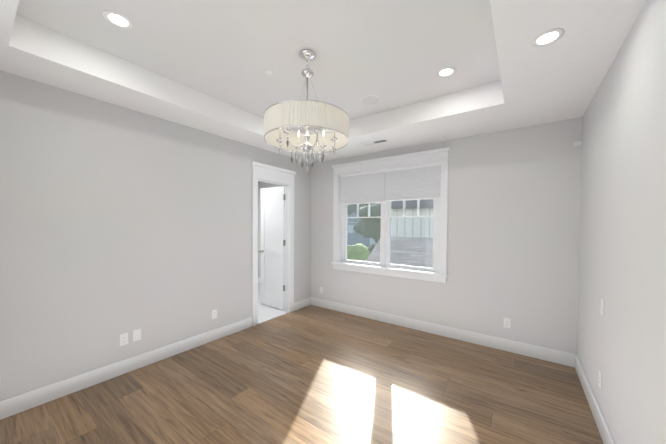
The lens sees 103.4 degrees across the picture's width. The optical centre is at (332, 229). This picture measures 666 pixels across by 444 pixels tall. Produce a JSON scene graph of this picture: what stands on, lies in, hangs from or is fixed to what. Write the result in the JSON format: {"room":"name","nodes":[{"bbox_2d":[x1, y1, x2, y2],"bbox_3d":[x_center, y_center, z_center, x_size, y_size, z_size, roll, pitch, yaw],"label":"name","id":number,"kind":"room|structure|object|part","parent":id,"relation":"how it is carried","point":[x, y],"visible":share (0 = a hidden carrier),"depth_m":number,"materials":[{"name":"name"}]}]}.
{"room":"empty bedroom","nodes":[
{"label":"empty bedroom","id":0,"kind":"room"},
{"bbox_2d":[0,70,310,400],"bbox_3d":[-1.726,-0.077,3.222,0.120,3.016,4.780,1,1,36],"label":"wall","id":1,"kind":"structure","parent":0,"point":[116,221],"depth_m":2.54,"materials":[{"name":"paint"}]},
{"bbox_2d":[120,333,127,345],"bbox_3d":[-2.092,1.095,2.633,0.009,0.115,0.070,1,1,36],"label":"electrical outlet","id":2,"kind":"object","parent":1,"relation":"attached to","point":[124,339],"visible":1,"depth_m":2.63,"materials":[{"name":"white plastic"}]},
{"bbox_2d":[0,317,251,419],"bbox_3d":[-2.100,1.370,2.624,0.016,0.140,3.100,1,1,36],"label":"baseboard","id":3,"kind":"structure","parent":1,"relation":"attached to","point":[14,405],"depth_m":2.52,"materials":[{"name":"white wood"}]},
{"bbox_2d":[133,329,140,341],"bbox_3d":[-2.028,1.089,2.722,0.010,0.115,0.070,1,1,36],"label":"electrical outlet","id":4,"kind":"object","parent":1,"relation":"attached to","point":[137,335],"visible":1,"depth_m":2.72,"materials":[{"name":"white plastic"}]},
{"bbox_2d":[212,309,216,318],"bbox_3d":[-1.535,1.092,3.409,0.009,0.115,0.070,1,1,36],"label":"electrical outlet","id":5,"kind":"object","parent":1,"relation":"attached to","point":[214,314],"visible":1,"depth_m":3.40,"materials":[{"name":"white plastic"}]},
{"bbox_2d":[259,186,285,310],"bbox_3d":[-1.080,0.316,4.770,0.704,2.168,0.183,1,1,39],"label":"door","id":6,"kind":"structure","parent":1,"relation":"in","point":[272,301],"depth_m":4.70,"materials":[{"name":"white wood"}]},
{"bbox_2d":[264,186,284,297],"bbox_3d":[-1.096,0.316,4.783,0.662,2.168,0.035,1,1,39],"label":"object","id":7,"kind":"structure","parent":6,"relation":"attached to","point":[271,240],"depth_m":4.76,"materials":[{"name":"white wood"}]},
{"bbox_3d":[-0.839,0.223,4.550,0.054,1.684,0.017,1,1,36],"label":"door hinges","id":8,"kind":"part","parent":6,"relation":"part of","materials":[{"name":"silver metal"}]},
{"bbox_2d":[251,161,295,325],"bbox_3d":[-0.973,0.208,4.243,0.162,2.420,0.900,1,1,36],"label":"door frame","id":9,"kind":"structure","parent":1,"relation":"attached to","point":[261,171],"depth_m":4.31,"materials":[{"name":"white wood"}]},
{"bbox_2d":[294,297,310,310],"bbox_3d":[-0.552,1.341,4.780,0.016,0.140,0.470,1,1,36],"label":"baseboard","id":10,"kind":"structure","parent":1,"relation":"attached to","point":[302,303],"depth_m":4.76,"materials":[{"name":"white wood"}]},
{"bbox_2d":[16,0,500,132],"bbox_3d":[-0.185,-1.483,2.036,3.720,0.140,4.440,1,1,36],"label":"ceiling","id":11,"kind":"structure","parent":0,"point":[393,54],"depth_m":2.00,"materials":[{"name":"paint"}]},
{"bbox_2d":[103,10,132,28],"bbox_3d":[-1.447,-1.414,1.773,0.160,0.006,0.160,1,1,36],"label":"recessed light","id":12,"kind":"object","parent":11,"relation":"in","point":[117,19],"visible":1,"depth_m":1.77,"materials":[{"name":"white plastic"}]},
{"bbox_2d":[264,69,272,74],"bbox_3d":[-0.577,-1.418,2.367,0.080,0.008,0.080,1,1,36],"label":"sprinkler","id":13,"kind":"object","parent":11,"relation":"attached to","point":[268,71],"visible":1,"depth_m":2.36,"materials":[{"name":"white plastic"}]},
{"bbox_2d":[264,49,348,170],"bbox_3d":[-0.209,-0.945,2.131,0.681,0.940,0.681,1,1,36],"label":"chandelier","id":14,"kind":"object","parent":11,"relation":"hanging from","point":[306,113],"visible":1,"depth_m":1.97,"materials":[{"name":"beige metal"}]},
{"bbox_3d":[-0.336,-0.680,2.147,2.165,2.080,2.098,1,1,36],"label":"arm","id":15,"kind":"part","parent":14,"relation":"part of"},
{"bbox_3d":[-0.210,-0.806,2.134,0.679,0.175,0.679,1,1,36],"label":"lamp shade","id":16,"kind":"part","parent":14,"relation":"part of","materials":[{"name":"fabric"}]},
{"bbox_3d":[-0.208,-1.037,2.130,0.015,0.396,0.015,1,1,36],"label":"rod","id":17,"kind":"part","parent":14,"relation":"part of","materials":[{"name":"silver metal"}]},
{"bbox_3d":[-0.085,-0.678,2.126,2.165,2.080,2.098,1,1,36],"label":"arm","id":18,"kind":"part","parent":14,"relation":"part of"},
{"bbox_2d":[360,95,380,104],"bbox_3d":[0.412,-1.422,2.888,0.228,0.004,0.228,1,1,36],"label":"speaker","id":19,"kind":"object","parent":11,"relation":"attached to","point":[370,100],"visible":1,"depth_m":2.88,"materials":[{"name":"white plastic"}]},
{"bbox_2d":[437,67,455,76],"bbox_3d":[1.010,-1.408,2.349,0.160,0.006,0.160,1,1,36],"label":"recessed light","id":20,"kind":"object","parent":11,"relation":"in","point":[446,71],"visible":1,"depth_m":2.34,"materials":[{"name":"white plastic"}]},
{"bbox_2d":[258,181,282,277],"bbox_3d":[-1.119,-0.128,6.270,2.450,3.016,0.120,1,1,36],"label":"wall","id":21,"kind":"structure","parent":0,"point":[261,185],"depth_m":6.72,"materials":[{"name":"paint"}]},
{"bbox_2d":[0,283,602,443],"bbox_3d":[-1.087,1.488,3.092,6.320,0.100,5.040,1,1,36],"label":"floor","id":22,"kind":"structure","parent":0,"point":[311,374],"depth_m":2.31,"materials":[{"name":"brown wood"}]},
{"bbox_2d":[0,0,646,162],"bbox_3d":[-0.187,-1.303,2.039,3.720,0.221,4.440,1,1,36],"label":"ceiling","id":23,"kind":"structure","parent":0,"point":[561,78],"depth_m":2.18,"materials":[{"name":"paint"}]},
{"bbox_2d":[359,138,388,146],"bbox_3d":[0.567,-1.210,3.641,0.400,0.012,0.136,1,1,36],"label":"ceiling vent","id":24,"kind":"object","parent":23,"relation":"in","point":[378,141],"visible":1,"depth_m":3.63,"materials":[{"name":"white plastic"}]},
{"bbox_2d":[531,28,564,46],"bbox_3d":[1.310,-1.171,1.607,0.160,0.006,0.160,1,1,36],"label":"recessed light","id":25,"kind":"object","parent":23,"relation":"in","point":[547,37],"visible":1,"depth_m":1.60,"materials":[{"name":"white plastic"}]},
{"bbox_2d":[311,117,581,353],"bbox_3d":[1.164,-0.070,3.955,3.720,3.016,0.220,1,1,36],"label":"wall","id":26,"kind":"structure","parent":0,"point":[513,223],"depth_m":3.21,"materials":[{"name":"paint"}]},
{"bbox_2d":[338,162,440,261],"bbox_3d":[0.829,-0.189,4.163,1.730,1.540,0.170,1,1,36],"label":"liner","id":27,"kind":"object","parent":26,"relation":"attached to","point":[339,225],"visible":0.21,"depth_m":4.60,"materials":[{"name":"white wood"}]},
{"bbox_2d":[331,147,449,282],"bbox_3d":[0.809,-0.206,4.134,1.930,1.815,0.200,1,1,36],"label":"window","id":28,"kind":"structure","parent":26,"relation":"in","point":[440,274],"depth_m":4.04,"materials":[{"name":"white wood"}]},
{"bbox_2d":[340,170,384,204],"bbox_3d":[0.468,-0.690,4.371,0.833,0.509,0.046,1,1,36],"label":"window shade","id":29,"kind":"object","parent":28,"relation":"attached to","point":[363,188],"visible":1,"depth_m":4.35,"materials":[{"name":"white fabric"}]},
{"bbox_2d":[350,262,425,270],"bbox_3d":[0.813,0.571,4.162,1.293,0.018,0.024,1,1,36],"label":"hardware piece","id":30,"kind":"object","parent":28,"relation":"attached to","point":[395,267],"visible":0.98,"depth_m":4.04,"materials":[{"name":"white metal"}]},
{"bbox_3d":[0.840,-0.161,4.179,1.468,1.394,0.006,1,1,36],"label":"glass","id":31,"kind":"part","parent":28,"relation":"part of","materials":[{"name":"clear glass"}]},
{"bbox_3d":[0.843,-0.179,4.182,1.690,1.520,0.083,1,1,36],"label":"frame","id":32,"kind":"part","parent":28,"relation":"part of","materials":[{"name":"white wood"}]},
{"bbox_3d":[0.841,-0.169,4.179,1.590,1.470,0.048,1,1,36],"label":"window sash","id":33,"kind":"part","parent":28,"relation":"part of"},
{"bbox_2d":[384,163,440,200],"bbox_3d":[1.155,-0.686,3.878,0.833,0.490,0.046,1,1,36],"label":"window shade","id":34,"kind":"object","parent":28,"relation":"attached to","point":[420,182],"visible":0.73,"depth_m":3.85,"materials":[{"name":"white fabric"}]},
{"bbox_2d":[311,297,574,366],"bbox_3d":[1.085,1.369,3.885,3.688,0.140,0.016,1,1,36],"label":"baseboard","id":35,"kind":"structure","parent":26,"relation":"attached to","point":[550,355],"depth_m":3.45,"materials":[{"name":"white wood"}]},
{"bbox_2d":[503,318,510,327],"bbox_3d":[2.092,1.120,3.163,0.070,0.115,0.009,1,1,36],"label":"electrical outlet","id":36,"kind":"object","parent":26,"relation":"attached to","point":[507,322],"visible":1,"depth_m":3.16,"materials":[{"name":"white plastic"}]},
{"bbox_2d":[574,141,581,146],"bbox_3d":[2.581,-0.909,2.777,0.060,0.045,0.022,1,1,36],"label":"sensor","id":37,"kind":"object","parent":26,"relation":"attached to","point":[577,143],"visible":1,"depth_m":2.77,"materials":[{"name":"white plastic"}]},
{"bbox_2d":[577,0,665,443],"bbox_3d":[1.394,-0.015,0.983,0.120,3.016,4.780,1,1,36],"label":"wall","id":38,"kind":"structure","parent":0,"point":[621,344],"depth_m":1.51,"materials":[{"name":"paint"}]},
{"bbox_2d":[575,354,614,443],"bbox_3d":[1.300,1.422,1.008,0.016,0.140,4.440,1,1,36],"label":"baseboard","id":39,"kind":"structure","parent":38,"relation":"attached to","point":[604,431],"depth_m":2.07,"materials":[{"name":"white wood"}]},
{"bbox_2d":[599,370,601,389],"bbox_3d":[1.998,1.119,1.968,0.009,0.115,0.070,1,1,36],"label":"electrical outlet","id":40,"kind":"object","parent":38,"relation":"attached to","point":[600,379],"visible":0.98,"depth_m":1.95,"materials":[{"name":"white plastic"}]},
{"bbox_2d":[601,299,603,315],"bbox_3d":[1.996,0.575,1.950,0.010,0.115,0.070,1,1,36],"label":"light switch","id":41,"kind":"object","parent":38,"relation":"attached to","point":[602,307],"visible":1,"depth_m":1.94,"materials":[{"name":"white plastic"}]},
{"label":"outside","id":42,"kind":"structure","parent":0,"visible":0},
{"bbox_3d":[10.802,3.058,89.274,200.000,0.200,170.000,1,1,36],"label":"ground","id":43,"kind":"structure","parent":42,"visible":0},
{"bbox_2d":[348,204,360,215],"bbox_3d":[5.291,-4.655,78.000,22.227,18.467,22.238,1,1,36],"label":"pine","id":44,"kind":"object","parent":43,"relation":"on","point":[351,205],"depth_m":69.76,"materials":[{"name":"green plant"}]},
{"bbox_2d":[347,243,369,260],"bbox_3d":[0.611,2.412,9.905,2.653,3.829,2.527,1,1,36],"label":"bush","id":45,"kind":"object","parent":43,"relation":"on","point":[354,250],"depth_m":9.46,"materials":[{"name":"green plant"}]},
{"bbox_2d":[348,212,375,246],"bbox_3d":[8.029,-0.539,60.439,9.800,8.000,8.800,1,1,36],"label":"house","id":46,"kind":"structure","parent":43,"relation":"on","point":[351,236],"depth_m":57.68,"materials":[{"name":"grey"}]},
{"bbox_2d":[348,222,374,245],"bbox_3d":[5.644,0.805,57.153,9.100,5.400,0.150,1,1,36],"label":"trim","id":47,"kind":"structure","parent":46,"relation":"attached to","point":[351,227],"depth_m":58.02,"materials":[{"name":"white wood"}]},
{"bbox_2d":[354,203,380,242],"bbox_3d":[3.248,0.939,15.851,4.162,6.594,4.013,1,1,36],"label":"maple","id":48,"kind":"object","parent":43,"relation":"on","point":[364,212],"depth_m":14.91,"materials":[{"name":"green plant"}]},
{"bbox_2d":[364,237,432,268],"bbox_3d":[4.277,2.346,3.556,8.680,4.240,2.650,1,1,36],"label":"roof","id":49,"kind":"object","parent":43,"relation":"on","point":[421,241],"depth_m":5.18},
{"bbox_2d":[377,199,432,237],"bbox_3d":[7.298,0.703,8.166,9.900,7.400,6.500,1,1,36],"label":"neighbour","id":50,"kind":"structure","parent":43,"relation":"on","point":[408,225],"depth_m":8.02,"materials":[{"name":"grey"}]}
]}

